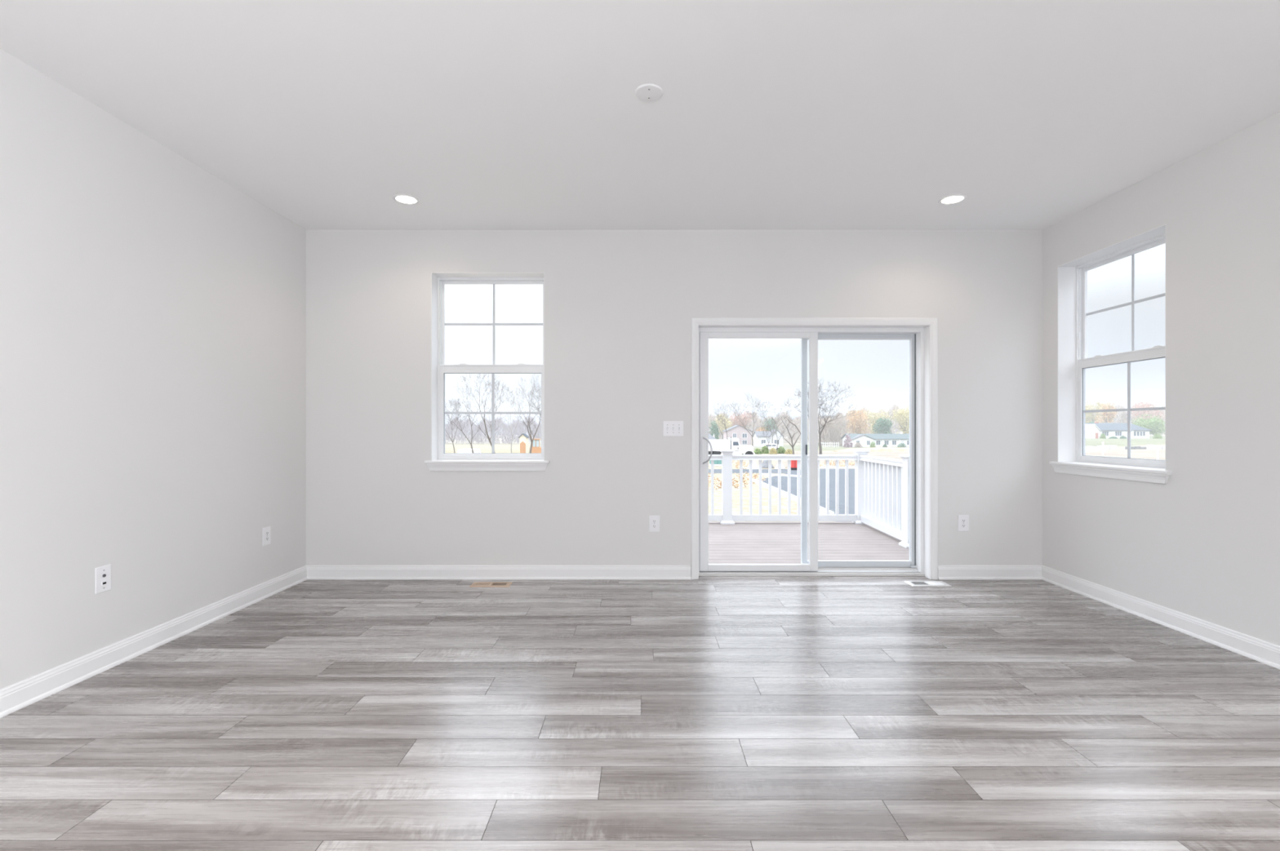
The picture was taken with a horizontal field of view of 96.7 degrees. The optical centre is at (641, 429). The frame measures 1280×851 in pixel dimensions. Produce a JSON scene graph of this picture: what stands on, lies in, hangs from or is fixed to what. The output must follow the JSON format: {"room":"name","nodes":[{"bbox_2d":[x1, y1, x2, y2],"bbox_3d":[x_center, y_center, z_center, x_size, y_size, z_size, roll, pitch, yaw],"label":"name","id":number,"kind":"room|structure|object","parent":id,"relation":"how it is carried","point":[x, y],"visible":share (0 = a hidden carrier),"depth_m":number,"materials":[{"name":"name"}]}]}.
{"room":"empty living room","nodes":[
{"label":"empty living room","id":0,"kind":"room"},
{"bbox_2d":[0,48,306,689],"bbox_3d":[-2.729,-0.193,-0.170,0.200,2.738,9.260,0,0,0],"label":"wall","id":1,"kind":"structure","parent":0,"point":[153,309],"depth_m":2.89,"materials":[{"name":"white paint"}]},
{"bbox_2d":[94,564,111,594],"bbox_3d":[-2.623,0.732,2.776,0.013,0.126,0.081,0,0,0],"label":"jack plate","id":2,"kind":"object","parent":1,"relation":"attached to","point":[102,574],"visible":1,"depth_m":2.77,"materials":[{"name":"white plastic"}]},
{"bbox_2d":[0,565,306,718],"bbox_3d":[-2.617,1.123,-0.070,0.024,0.107,9.060,0,0,0],"label":"baseboard","id":3,"kind":"structure","parent":1,"relation":"attached to","point":[17,696],"depth_m":2.90,"materials":[{"name":"white"}]},
{"bbox_2d":[262,526,271,546],"bbox_3d":[-2.624,0.751,3.986,0.010,0.127,0.084,0,0,0],"label":"wall outlet","id":4,"kind":"object","parent":1,"relation":"attached to","point":[266,531],"visible":1,"depth_m":3.98,"materials":[{"name":"white plastic"}]},
{"bbox_2d":[0,576,1279,850],"bbox_3d":[0.258,1.276,-0.124,6.173,0.200,9.352,0,0,0],"label":"floor","id":5,"kind":"structure","parent":0,"point":[706,713],"depth_m":2.23,"materials":[{"name":"grey wood"}]},
{"bbox_2d":[469,582,512,586],"bbox_3d":[-1.132,1.173,4.292,0.296,0.006,0.125,0,0,0],"label":"floor vent","id":6,"kind":"object","parent":5,"relation":"in","point":[475,584],"visible":1,"depth_m":4.29,"materials":[{"name":"beige metal"}]},
{"bbox_2d":[903,581,951,586],"bbox_3d":[2.172,1.173,4.315,0.294,0.006,0.140,0,0,0],"label":"floor vent","id":7,"kind":"object","parent":5,"relation":"in","point":[914,584],"visible":1,"depth_m":4.30,"materials":[{"name":"silver metal"}]},
{"bbox_2d":[0,0,1279,230],"bbox_3d":[0.258,-1.663,-0.070,6.173,0.200,9.460,0,0,0],"label":"ceiling","id":8,"kind":"structure","parent":0,"point":[491,114],"depth_m":2.69,"materials":[{"name":"white paint"}]},
{"bbox_2d":[392,194,419,204],"bbox_3d":[-1.597,-1.560,3.866,0.174,0.006,0.174,0,0,0],"label":"recessed light","id":9,"kind":"object","parent":8,"relation":"in","point":[406,199],"visible":1,"depth_m":3.86,"materials":[{"name":"white"}]},
{"bbox_2d":[635,84,662,101],"bbox_3d":[0.036,-1.557,2.636,0.128,0.011,0.128,0,0,0],"label":"cover plate","id":10,"kind":"object","parent":8,"relation":"attached to","point":[646,92],"visible":1,"depth_m":2.63,"materials":[{"name":"white"}]},
{"bbox_2d":[937,194,967,204],"bbox_3d":[2.116,-1.560,3.866,0.174,0.006,0.174,0,0,0],"label":"recessed light","id":11,"kind":"object","parent":8,"relation":"in","point":[954,198],"visible":1,"depth_m":3.86,"materials":[{"name":"white"}]},
{"bbox_2d":[306,230,1042,578],"bbox_3d":[0.258,-0.193,4.560,6.173,2.738,0.200,0,0,0],"label":"wall","id":12,"kind":"structure","parent":0,"point":[620,306],"depth_m":4.46,"materials":[{"name":"white paint"}]},
{"bbox_2d":[424,272,549,471],"bbox_3d":[-1.204,-0.449,4.540,0.967,1.559,0.229,0,0,0],"label":"window","id":13,"kind":"structure","parent":12,"relation":"in","point":[441,461],"depth_m":4.59,"materials":[{"name":"white"}]},
{"bbox_2d":[444,373,541,453],"bbox_3d":[-1.204,-0.127,4.620,0.791,0.653,0.006,0,0,0],"label":"grille","id":14,"kind":"object","parent":13,"relation":"attached to","point":[492,412],"depth_m":4.62,"materials":[{"name":"white plastic"}]},
{"bbox_2d":[444,284,542,364],"bbox_3d":[-1.204,-0.853,4.647,0.805,0.658,0.006,0,0,0],"label":"window pane","id":15,"kind":"object","parent":13,"relation":"attached to","point":[494,324],"depth_m":4.64,"materials":[{"name":"glass"}]},
{"bbox_2d":[306,565,690,579],"bbox_3d":[-1.121,1.123,4.448,3.017,0.107,0.024,0,0,0],"label":"baseboard","id":16,"kind":"structure","parent":12,"relation":"attached to","point":[313,572],"depth_m":4.45,"materials":[{"name":"white"}]},
{"bbox_2d":[648,515,659,532],"bbox_3d":[0.103,0.742,4.455,0.084,0.127,0.010,0,0,0],"label":"wall outlet","id":17,"kind":"object","parent":12,"relation":"attached to","point":[654,521],"visible":1,"depth_m":4.45,"materials":[{"name":"white plastic"}]},
{"bbox_2d":[662,421,683,436],"bbox_3d":[0.251,-0.002,4.450,0.160,0.119,0.019,0,0,0],"label":"light switch","id":18,"kind":"object","parent":12,"relation":"attached to","point":[670,428],"visible":1,"depth_m":4.45,"materials":[{"name":"white plastic"}]},
{"bbox_2d":[691,317,937,579],"bbox_3d":[1.355,0.152,4.558,1.928,2.047,0.234,0,0,0],"label":"door","id":19,"kind":"structure","parent":12,"relation":"in","point":[922,333],"depth_m":4.57,"materials":[{"name":"white"}]},
{"bbox_2d":[957,515,968,531],"bbox_3d":[2.524,0.738,4.455,0.084,0.127,0.010,0,0,0],"label":"wall outlet","id":20,"kind":"object","parent":12,"relation":"attached to","point":[962,520],"visible":1,"depth_m":4.45,"materials":[{"name":"white plastic"}]},
{"bbox_2d":[937,565,1041,579],"bbox_3d":[2.733,1.123,4.448,0.822,0.107,0.024,0,0,0],"label":"baseboard","id":21,"kind":"structure","parent":12,"relation":"attached to","point":[944,572],"depth_m":4.45,"materials":[{"name":"white"}]},
{"bbox_2d":[1042,111,1279,646],"bbox_3d":[3.244,-0.193,-0.170,0.200,2.738,9.260,0,0,0],"label":"wall","id":22,"kind":"structure","parent":0,"point":[1203,544],"depth_m":3.20,"materials":[{"name":"white paint"}]},
{"bbox_2d":[1048,224,1172,484],"bbox_3d":[3.224,-0.449,3.852,0.229,1.559,0.967,0,0,0],"label":"window","id":23,"kind":"structure","parent":22,"relation":"in","point":[1073,360],"depth_m":4.22,"materials":[{"name":"white"}]},
{"bbox_2d":[1083,362,1165,457],"bbox_3d":[3.304,-0.127,3.852,0.006,0.653,0.791,0,0,0],"label":"grille","id":24,"kind":"object","parent":23,"relation":"attached to","point":[1100,364],"depth_m":3.96,"materials":[{"name":"white plastic"}]},
{"bbox_2d":[1086,253,1165,351],"bbox_3d":[3.331,-0.853,3.852,0.006,0.658,0.805,0,0,0],"label":"grille","id":25,"kind":"object","parent":23,"relation":"attached to","point":[1106,261],"depth_m":3.86,"materials":[{"name":"white plastic"}]},
{"bbox_2d":[1041,565,1279,669],"bbox_3d":[3.132,1.123,-0.070,0.024,0.107,9.060,0,0,0],"label":"baseboard","id":26,"kind":"structure","parent":22,"relation":"attached to","point":[1264,652],"depth_m":3.34,"materials":[{"name":"white"}]},
{"label":"outside","id":27,"kind":"structure","parent":0,"visible":0},
{"bbox_2d":[761,469,901,530],"bbox_3d":[33.100,4.160,33.189,53.800,0.001,52.378,0,0,0],"label":"asphalt lot","id":28,"kind":"structure","parent":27,"point":[822,472],"depth_m":40.38,"materials":[{"name":"asphalt"}]},
{"bbox_2d":[761,473,796,476],"bbox_3d":[12.789,4.106,50.211,4.800,0.140,0.500,0,0,38],"label":"curb","id":29,"kind":"object","parent":28,"relation":"on","point":[764,474],"visible":0.43,"depth_m":50.49,"materials":[{"name":"concrete"}]},
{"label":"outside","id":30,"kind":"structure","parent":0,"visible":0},
{"bbox_2d":[773,451,1165,467],"bbox_3d":[137.000,4.244,91.500,246.000,0.620,61.000,0,0,0],"label":"dirt lot","id":31,"kind":"structure","parent":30,"point":[1135,455],"depth_m":92.17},
{"bbox_2d":[784,448,792,453],"bbox_3d":[25.166,3.875,96.993,1.466,0.988,1.458,0,0,0],"label":"shrub","id":32,"kind":"object","parent":31,"relation":"on","point":[787,451],"visible":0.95,"depth_m":96.65,"materials":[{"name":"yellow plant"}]},
{"bbox_2d":[780,417,800,454],"bbox_3d":[22.031,1.140,84.151,3.466,6.343,2.332,0,0,0],"label":"bare tree","id":33,"kind":"object","parent":31,"relation":"on","point":[794,424],"visible":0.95,"depth_m":84.39,"materials":[{"name":"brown plant"}]},
{"bbox_2d":[779,378,860,454],"bbox_3d":[28.356,-2.038,91.356,11.953,12.807,11.302,0,0,0],"label":"bare tree","id":34,"kind":"object","parent":31,"relation":"on","point":[835,390],"visible":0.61,"depth_m":90.76,"materials":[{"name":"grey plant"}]},
{"bbox_2d":[819,460,854,466],"bbox_3d":[24.334,4.141,69.179,5.327,0.177,18.770,0,0,24],"label":"leaf litter","id":35,"kind":"object","parent":31,"relation":"on","point":[842,461],"visible":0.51,"depth_m":67.42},
{"bbox_2d":[1155,446,1159,459],"bbox_3d":[67.210,3.246,74.000,0.260,2.060,0.260,0,0,0],"label":"marker post","id":36,"kind":"object","parent":31,"relation":"on","point":[1157,447],"visible":0.86,"depth_m":73.92,"materials":[{"name":"white"}]},
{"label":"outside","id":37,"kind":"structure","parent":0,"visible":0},
{"bbox_2d":[833,447,909,452],"bbox_3d":[49.600,4.282,115.000,22.400,1.089,9.200,0,0,0],"label":"bank","id":38,"kind":"object","parent":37,"point":[874,449],"visible":0.46,"depth_m":113.95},
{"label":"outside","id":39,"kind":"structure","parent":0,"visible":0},
{"bbox_2d":[444,444,541,453],"bbox_3d":[-79.000,5.175,158.000,142.000,2.122,184.000,0,0,0],"label":"field","id":40,"kind":"structure","parent":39,"point":[485,448],"depth_m":182.41,"materials":[{"name":"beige plant"}]},
{"bbox_2d":[518,433,528,453],"bbox_3d":[-14.993,2.684,72.700,1.063,4.184,1.640,0,0,0],"label":"shed","id":41,"kind":"object","parent":40,"relation":"on","point":[523,438],"visible":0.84,"depth_m":71.99,"materials":[{"name":"beige"}]},
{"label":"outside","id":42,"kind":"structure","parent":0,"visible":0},
{"bbox_2d":[444,432,1165,514],"bbox_3d":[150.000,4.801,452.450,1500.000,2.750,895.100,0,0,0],"label":"ground","id":43,"kind":"structure","parent":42,"point":[735,491],"depth_m":36.47,"materials":[{"name":"plant"}]},
{"bbox_2d":[444,398,472,453],"bbox_3d":[-25.653,-0.297,76.490,5.953,9.178,8.152,0,0,0],"label":"bare tree","id":44,"kind":"object","parent":43,"relation":"on","point":[452,441],"visible":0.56,"depth_m":75.91,"materials":[{"name":"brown plant"}]},
{"bbox_2d":[444,381,490,453],"bbox_3d":[-19.168,-0.669,61.988,5.201,9.904,5.893,0,0,16],"label":"bare tree","id":45,"kind":"object","parent":43,"relation":"on","point":[456,419],"visible":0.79,"depth_m":61.88,"materials":[{"name":"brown plant"}]},
{"bbox_2d":[457,448,480,453],"bbox_3d":[-21.122,3.316,70.300,1.842,1.720,4.600,0,0,0],"label":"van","id":46,"kind":"object","parent":43,"relation":"on","point":[461,451],"visible":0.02,"depth_m":68.08,"materials":[{"name":"white paint"}]},
{"bbox_2d":[458,373,513,445],"bbox_3d":[-12.951,-0.383,47.468,4.430,9.411,7.657,0,0,4],"label":"bare tree","id":47,"kind":"object","parent":43,"relation":"on","point":[490,392],"visible":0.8,"depth_m":47.70,"materials":[{"name":"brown plant"}]},
{"bbox_2d":[444,416,541,444],"bbox_3d":[-68.504,0.153,240.070,75.682,12.088,25.958,0,0,0],"label":"woods","id":48,"kind":"object","parent":43,"relation":"on","point":[520,427],"visible":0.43,"depth_m":233.13,"materials":[{"name":"plant"}]},
{"bbox_2d":[477,384,540,453],"bbox_3d":[-20.215,-1.443,87.815,10.004,11.523,8.782,0,0,0],"label":"bare tree","id":49,"kind":"object","parent":43,"relation":"on","point":[514,384],"visible":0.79,"depth_m":87.98,"materials":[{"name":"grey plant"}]},
{"bbox_2d":[506,374,541,453],"bbox_3d":[-12.127,-1.243,64.405,6.598,11.087,6.937,0,0,-15],"label":"bare tree","id":50,"kind":"object","parent":43,"relation":"on","point":[529,406],"visible":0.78,"depth_m":63.80,"materials":[{"name":"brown plant"}]},
{"bbox_2d":[515,378,541,418],"bbox_3d":[-14.375,-1.562,78.612,6.627,11.705,8.747,0,0,0],"label":"bare tree","id":51,"kind":"object","parent":43,"relation":"on","point":[535,407],"visible":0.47,"depth_m":77.59,"materials":[{"name":"grey plant"}]},
{"bbox_2d":[531,439,541,453],"bbox_3d":[-12.160,2.527,70.750,3.551,3.298,1.500,0,0,0],"label":"shed","id":52,"kind":"object","parent":43,"relation":"on","point":[536,448],"visible":0.26,"depth_m":70.10,"materials":[{"name":"orange wood"}]},
{"bbox_2d":[708,433,715,439],"bbox_3d":[16.662,3.668,163.500,9.200,5.180,7.800,0,0,0],"label":"house","id":53,"kind":"structure","parent":43,"relation":"on","point":[710,437],"depth_m":161.06,"materials":[{"name":"white"}]},
{"bbox_2d":[708,420,719,439],"bbox_3d":[23.267,1.658,183.870,4.433,9.049,4.635,0,0,0],"label":"evergreen tree","id":54,"kind":"object","parent":43,"relation":"on","point":[714,429],"visible":0.69,"depth_m":182.97,"materials":[{"name":"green plant"}]},
{"bbox_2d":[709,460,721,466],"bbox_3d":[8.563,3.685,64.486,1.604,0.983,1.295,0,0,0],"label":"utility box","id":55,"kind":"object","parent":43,"relation":"on","point":[717,463],"visible":0.34,"depth_m":63.88,"materials":[{"name":"metal"}]},
{"bbox_2d":[711,400,730,438],"bbox_3d":[20.628,-1.048,147.513,6.250,13.233,9.828,0,0,0],"label":"bare tree","id":56,"kind":"object","parent":43,"relation":"on","point":[720,406],"visible":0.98,"depth_m":148.81,"materials":[{"name":"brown plant"}]},
{"bbox_2d":[715,413,733,439],"bbox_3d":[31.970,0.056,221.987,8.585,12.456,10.713,0,0,0],"label":"leafy tree","id":57,"kind":"object","parent":43,"relation":"on","point":[728,424],"visible":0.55,"depth_m":221.05,"materials":[{"name":"yellow plant"}]},
{"bbox_2d":[708,437,755,454],"bbox_3d":[10.521,2.646,79.225,10.214,3.060,2.550,0,0,0],"label":"dump truck","id":58,"kind":"object","parent":43,"relation":"on","point":[730,443],"visible":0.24,"depth_m":78.01,"materials":[{"name":"white"}]},
{"bbox_2d":[739,444,753,453],"bbox_3d":[14.507,2.813,79.225,1.929,1.149,2.050,0,0,0],"label":"vehicle","id":59,"kind":"object","parent":58,"relation":"attached to","point":[744,449],"depth_m":78.21,"materials":[{"name":"white paint"}]},
{"bbox_2d":[708,471,765,489],"bbox_3d":[7.238,4.138,47.583,6.267,0.175,18.983,0,0,9],"label":"leaf litter","id":60,"kind":"object","parent":43,"relation":"on","point":[745,477],"visible":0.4,"depth_m":45.03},
{"bbox_2d":[728,409,751,427],"bbox_3d":[41.787,-1.037,241.002,9.830,14.643,9.819,0,0,0],"label":"leafy tree","id":61,"kind":"object","parent":43,"relation":"on","point":[735,422],"visible":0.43,"depth_m":239.95,"materials":[{"name":"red plant"}]},
{"bbox_2d":[732,460,749,469],"bbox_3d":[11.912,4.133,68.322,2.699,0.168,19.569,0,0,5],"label":"leaf litter","id":62,"kind":"object","parent":43,"relation":"on","point":[746,464],"visible":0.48,"depth_m":65.55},
{"bbox_2d":[727,395,776,446],"bbox_3d":[23.207,-1.513,119.691,10.840,12.667,6.660,0,0,0],"label":"bare tree","id":63,"kind":"object","parent":43,"relation":"on","point":[753,404],"visible":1,"depth_m":119.77,"materials":[{"name":"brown plant"}]},
{"bbox_2d":[746,460,758,469],"bbox_3d":[11.578,3.700,58.896,1.437,1.171,1.171,0,0,0],"label":"gravel pile","id":64,"kind":"object","parent":43,"relation":"on","point":[755,466],"visible":0.54,"depth_m":58.62,"materials":[{"name":"stone"}]},
{"bbox_2d":[754,448,761,454],"bbox_3d":[19.829,3.812,96.991,1.425,1.114,1.484,0,0,0],"label":"shrub","id":65,"kind":"object","parent":43,"relation":"on","point":[757,451],"visible":0.93,"depth_m":96.62,"materials":[{"name":"green plant"}]},
{"bbox_2d":[761,445,768,453],"bbox_3d":[21.622,3.643,99.406,1.442,1.493,1.515,0,0,0],"label":"shrub","id":66,"kind":"object","parent":43,"relation":"on","point":[765,450],"visible":0.98,"depth_m":99.10,"materials":[{"name":"green plant"}]},
{"bbox_2d":[759,422,775,447],"bbox_3d":[24.271,1.425,108.508,3.893,6.292,3.546,0,0,0],"label":"bare tree","id":67,"kind":"object","parent":43,"relation":"on","point":[771,424],"visible":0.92,"depth_m":108.18,"materials":[{"name":"grey plant"}]},
{"bbox_2d":[761,460,773,468],"bbox_3d":[13.427,3.609,60.827,1.610,1.353,1.220,0,0,0],"label":"gravel pile","id":68,"kind":"object","parent":43,"relation":"on","point":[765,464],"visible":0.37,"depth_m":60.48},
{"bbox_2d":[708,411,830,443],"bbox_3d":[58.931,-1.323,262.151,67.811,15.020,25.996,0,0,0],"label":"woods","id":69,"kind":"object","parent":43,"relation":"on","point":[797,422],"visible":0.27,"depth_m":254.62,"materials":[{"name":"plant"}]},
{"bbox_2d":[760,417,778,431],"bbox_3d":[51.331,0.919,228.015,6.996,10.726,8.037,0,0,0],"label":"leafy tree","id":70,"kind":"object","parent":43,"relation":"on","point":[769,422],"visible":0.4,"depth_m":226.74,"materials":[{"name":"grey plant"}]},
{"bbox_2d":[762,444,779,449],"bbox_3d":[29.519,4.105,128.909,3.900,1.550,1.842,0,0,0],"label":"car","id":71,"kind":"object","parent":43,"relation":"on","point":[770,446],"visible":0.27,"depth_m":128.00,"materials":[{"name":"white paint"}]},
{"bbox_2d":[768,447,777,454],"bbox_3d":[22.494,3.759,96.998,1.493,1.216,1.471,0,0,0],"label":"shrub","id":72,"kind":"object","parent":43,"relation":"on","point":[773,451],"visible":1,"depth_m":96.69,"materials":[{"name":"yellow plant"}]},
{"bbox_2d":[755,400,792,444],"bbox_3d":[32.368,-0.929,140.889,9.212,12.449,9.413,0,0,0],"label":"bare tree","id":73,"kind":"object","parent":43,"relation":"on","point":[766,401],"visible":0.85,"depth_m":139.94,"materials":[{"name":"grey plant"}]},
{"bbox_2d":[774,462,785,469],"bbox_3d":[14.463,3.776,59.370,1.131,1.021,0.935,0,0,0],"label":"gravel pile","id":74,"kind":"object","parent":43,"relation":"on","point":[782,464],"visible":0.45,"depth_m":59.16,"materials":[{"name":"stone"}]},
{"bbox_2d":[777,446,785,453],"bbox_3d":[24.466,3.698,99.408,1.521,1.409,1.495,0,0,0],"label":"shrub","id":75,"kind":"object","parent":43,"relation":"on","point":[780,451],"visible":0.97,"depth_m":99.13,"materials":[{"name":"green plant"}]},
{"bbox_2d":[768,414,795,452],"bbox_3d":[24.473,0.765,99.247,4.739,7.354,4.177,0,0,0],"label":"bare tree","id":76,"kind":"object","parent":43,"relation":"on","point":[784,415],"visible":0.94,"depth_m":100.00,"materials":[{"name":"grey plant"}]},
{"bbox_2d":[752,479,835,514],"bbox_3d":[9.091,4.106,36.850,0.500,0.140,18.426,0,0,-1],"label":"curb","id":77,"kind":"object","parent":43,"relation":"on","point":[822,510],"visible":0.57,"depth_m":35.45,"materials":[{"name":"concrete"}]},
{"bbox_2d":[708,521,909,564],"bbox_3d":[1.150,2.726,6.268,3.940,2.900,3.135,0,0,0],"label":"deck","id":78,"kind":"object","parent":43,"relation":"on","point":[742,542],"visible":0.14,"depth_m":6.36,"materials":[{"name":"wood"}]},
{"bbox_2d":[708,448,909,548],"bbox_3d":[1.137,0.772,6.245,3.859,1.008,3.093,0,0,0],"label":"deck railing","id":79,"kind":"object","parent":78,"relation":"on","point":[877,479],"visible":0.56,"depth_m":7.64,"materials":[{"name":"white plastic"}]},
{"bbox_2d":[807,412,848,445],"bbox_3d":[69.570,-0.071,212.032,22.868,12.527,25.704,0,0,0],"label":"thicket","id":80,"kind":"object","parent":43,"relation":"on","point":[828,434],"visible":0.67,"depth_m":202.21,"materials":[{"name":"plant"}]},
{"bbox_2d":[819,466,854,468],"bbox_3d":[22.139,4.106,60.320,7.954,0.140,0.400,0,0,0],"label":"curb","id":81,"kind":"object","parent":43,"relation":"on","point":[820,467],"visible":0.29,"depth_m":60.15,"materials":[{"name":"concrete"}]},
{"bbox_2d":[836,404,909,439],"bbox_3d":[120.790,-3.725,284.885,54.519,19.716,26.387,0,0,0],"label":"woods","id":82,"kind":"object","parent":43,"relation":"on","point":[895,406],"visible":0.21,"depth_m":277.13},
{"bbox_2d":[862,402,891,434],"bbox_3d":[100.059,-2.638,241.568,11.924,17.693,11.429,0,0,0],"label":"leafy tree","id":83,"kind":"object","parent":43,"relation":"on","point":[873,418],"visible":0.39,"depth_m":240.12,"materials":[{"name":"yellow plant"}]},
{"bbox_2d":[1085,445,1117,450],"bbox_3d":[107.196,4.405,132.462,6.673,1.190,1.076,0,0,0],"label":"block stack","id":84,"kind":"object","parent":43,"relation":"on","point":[1099,447],"visible":0.67,"depth_m":132.00,"materials":[{"name":"concrete"}]},
{"bbox_2d":[1085,403,1165,435],"bbox_3d":[256.802,-5.500,299.661,86.815,17.879,26.822,0,0,0],"label":"woods","id":85,"kind":"object","parent":43,"relation":"on","point":[1117,406],"visible":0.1,"depth_m":292.06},
{"bbox_2d":[1124,446,1146,449],"bbox_3d":[113.714,4.399,130.419,4.571,0.816,1.163,0,0,0],"label":"block stack","id":86,"kind":"object","parent":43,"relation":"on","point":[1126,447],"visible":0.62,"depth_m":129.98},
{"bbox_2d":[1146,444,1165,449],"bbox_3d":[114.577,4.118,126.411,3.462,1.182,1.177,0,0,0],"label":"block stack","id":87,"kind":"object","parent":43,"relation":"on","point":[1148,446],"visible":0.62,"depth_m":126.01,"materials":[{"name":"concrete"}]},
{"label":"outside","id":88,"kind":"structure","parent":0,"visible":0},
{"bbox_2d":[444,408,1165,435],"bbox_3d":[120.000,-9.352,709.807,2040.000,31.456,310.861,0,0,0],"label":"hills","id":89,"kind":"structure","parent":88,"point":[769,413],"depth_m":653.92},
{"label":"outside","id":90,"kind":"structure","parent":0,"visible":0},
{"bbox_2d":[753,435,1165,451],"bbox_3d":[180.000,4.781,209.000,300.000,2.910,182.000,0,0,0],"label":"lawn","id":91,"kind":"structure","parent":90,"point":[1089,442],"depth_m":167.06,"materials":[{"name":"green plant"}]},
{"bbox_2d":[722,425,752,445],"bbox_3d":[35.192,2.686,209.000,9.700,8.180,8.800,0,0,0],"label":"house","id":92,"kind":"structure","parent":91,"relation":"on","point":[739,432],"depth_m":204.99,"materials":[{"name":"grey"}]},
{"bbox_2d":[752,429,784,447],"bbox_3d":[43.244,3.447,194.000,9.000,6.580,8.600,0,0,0],"label":"house","id":93,"kind":"structure","parent":91,"relation":"on","point":[758,440],"depth_m":190.98,"materials":[{"name":"grey"}]},
{"bbox_2d":[821,442,839,447],"bbox_3d":[62.379,5.295,188.000,5.940,1.850,0.120,0,0,0],"label":"fence","id":94,"kind":"object","parent":91,"relation":"on","point":[823,446],"visible":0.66,"depth_m":187.93,"materials":[{"name":"white"}]},
{"bbox_2d":[843,435,853,447],"bbox_3d":[66.914,3.905,184.051,3.001,4.698,3.000,0,0,0],"label":"shrub","id":95,"kind":"object","parent":91,"relation":"on","point":[848,443],"visible":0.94,"depth_m":183.57,"materials":[{"name":"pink plant"}]},
{"bbox_2d":[844,404,871,434],"bbox_3d":[85.731,-1.782,226.104,11.202,16.134,10.975,0,0,0],"label":"leafy tree","id":96,"kind":"object","parent":91,"relation":"on","point":[855,424],"visible":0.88,"depth_m":224.84,"materials":[{"name":"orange plant"}]},
{"bbox_2d":[853,442,862,447],"bbox_3d":[70.156,5.204,184.037,2.731,1.913,2.618,0,0,0],"label":"shrub","id":97,"kind":"object","parent":91,"relation":"on","point":[858,445],"visible":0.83,"depth_m":183.73,"materials":[{"name":"grey plant"}]},
{"bbox_2d":[840,431,909,447],"bbox_3d":[81.571,3.837,194.800,23.000,5.800,10.400,0,0,0],"label":"house","id":98,"kind":"structure","parent":91,"relation":"on","point":[865,440],"depth_m":191.49,"materials":[{"name":"white"}]},
{"bbox_2d":[871,417,893,434],"bbox_3d":[89.770,0.871,211.079,6.840,10.822,6.952,0,0,0],"label":"evergreen tree","id":99,"kind":"object","parent":91,"relation":"on","point":[882,424],"visible":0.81,"depth_m":209.65,"materials":[{"name":"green plant"}]},
{"bbox_2d":[891,406,909,434],"bbox_3d":[105.674,-1.700,226.952,11.192,15.470,11.489,0,0,0],"label":"leafy tree","id":100,"kind":"object","parent":91,"relation":"on","point":[904,420],"visible":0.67,"depth_m":226.35,"materials":[{"name":"yellow plant"}]},
{"bbox_2d":[897,443,906,447],"bbox_3d":[83.876,5.313,182.989,2.821,1.671,2.848,0,0,0],"label":"shrub","id":101,"kind":"object","parent":91,"relation":"on","point":[901,445],"visible":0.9,"depth_m":182.81,"materials":[{"name":"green plant"}]},
{"bbox_2d":[1085,398,1103,423],"bbox_3d":[194.747,-4.890,245.746,8.670,16.846,8.346,0,0,0],"label":"leafy tree","id":102,"kind":"object","parent":91,"relation":"on","point":[1088,415],"visible":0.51,"depth_m":244.68,"materials":[{"name":"yellow plant"}]},
{"bbox_2d":[1099,433,1106,439],"bbox_3d":[159.052,2.491,196.005,1.995,2.039,2.015,0,0,0],"label":"shrub","id":103,"kind":"object","parent":91,"relation":"on","point":[1101,437],"visible":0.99,"depth_m":195.75,"materials":[{"name":"green plant"}]},
{"bbox_2d":[1093,399,1117,422],"bbox_3d":[192.969,-4.429,236.074,7.216,15.921,6.720,0,0,0],"label":"leafy tree","id":104,"kind":"object","parent":91,"relation":"on","point":[1108,416],"visible":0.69,"depth_m":235.60,"materials":[{"name":"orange plant"}]},
{"bbox_2d":[1085,422,1151,438],"bbox_3d":[168.018,0.676,204.125,22.350,6.700,10.650,0,0,0],"label":"house","id":105,"kind":"structure","parent":91,"relation":"on","point":[1095,430],"depth_m":200.00,"materials":[{"name":"white"}]},
{"bbox_2d":[1112,407,1133,423],"bbox_3d":[211.778,-3.069,249.752,7.439,13.204,7.867,0,0,0],"label":"leafy tree","id":106,"kind":"object","parent":91,"relation":"on","point":[1123,418],"visible":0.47,"depth_m":248.78,"materials":[{"name":"grey plant"}]},
{"bbox_2d":[1130,413,1165,435],"bbox_3d":[199.676,-1.268,224.165,11.623,9.608,11.278,0,0,0],"label":"leafy tree","id":107,"kind":"object","parent":91,"relation":"on","point":[1148,424],"visible":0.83,"depth_m":222.13,"materials":[{"name":"green plant"}]},
{"bbox_2d":[1130,397,1165,423],"bbox_3d":[241.633,-5.832,272.458,15.340,18.744,16.004,0,0,0],"label":"leafy tree","id":108,"kind":"object","parent":91,"relation":"on","point":[1137,413],"visible":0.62,"depth_m":270.38,"materials":[{"name":"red plant"}]},
{"bbox_2d":[1152,433,1162,439],"bbox_3d":[177.912,2.509,195.995,2.650,2.002,2.688,0,0,0],"label":"shrub","id":109,"kind":"object","parent":91,"relation":"on","point":[1158,436],"visible":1,"depth_m":195.60,"materials":[{"name":"green plant"}]},
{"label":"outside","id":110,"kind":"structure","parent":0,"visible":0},
{"bbox_2d":[708,469,796,473],"bbox_3d":[-4.921,4.166,56.220,45.321,0.001,5.394,0,0,0],"label":"road","id":111,"kind":"structure","parent":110,"point":[716,471],"depth_m":56.04,"materials":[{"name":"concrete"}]},
{"bbox_2d":[791,460,796,470],"bbox_3d":[15.565,3.638,57.857,0.756,1.076,0.617,0,0,0],"label":"storage bin","id":112,"kind":"object","parent":111,"relation":"on","point":[793,463],"visible":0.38,"depth_m":57.58,"materials":[{"name":"red plastic"}]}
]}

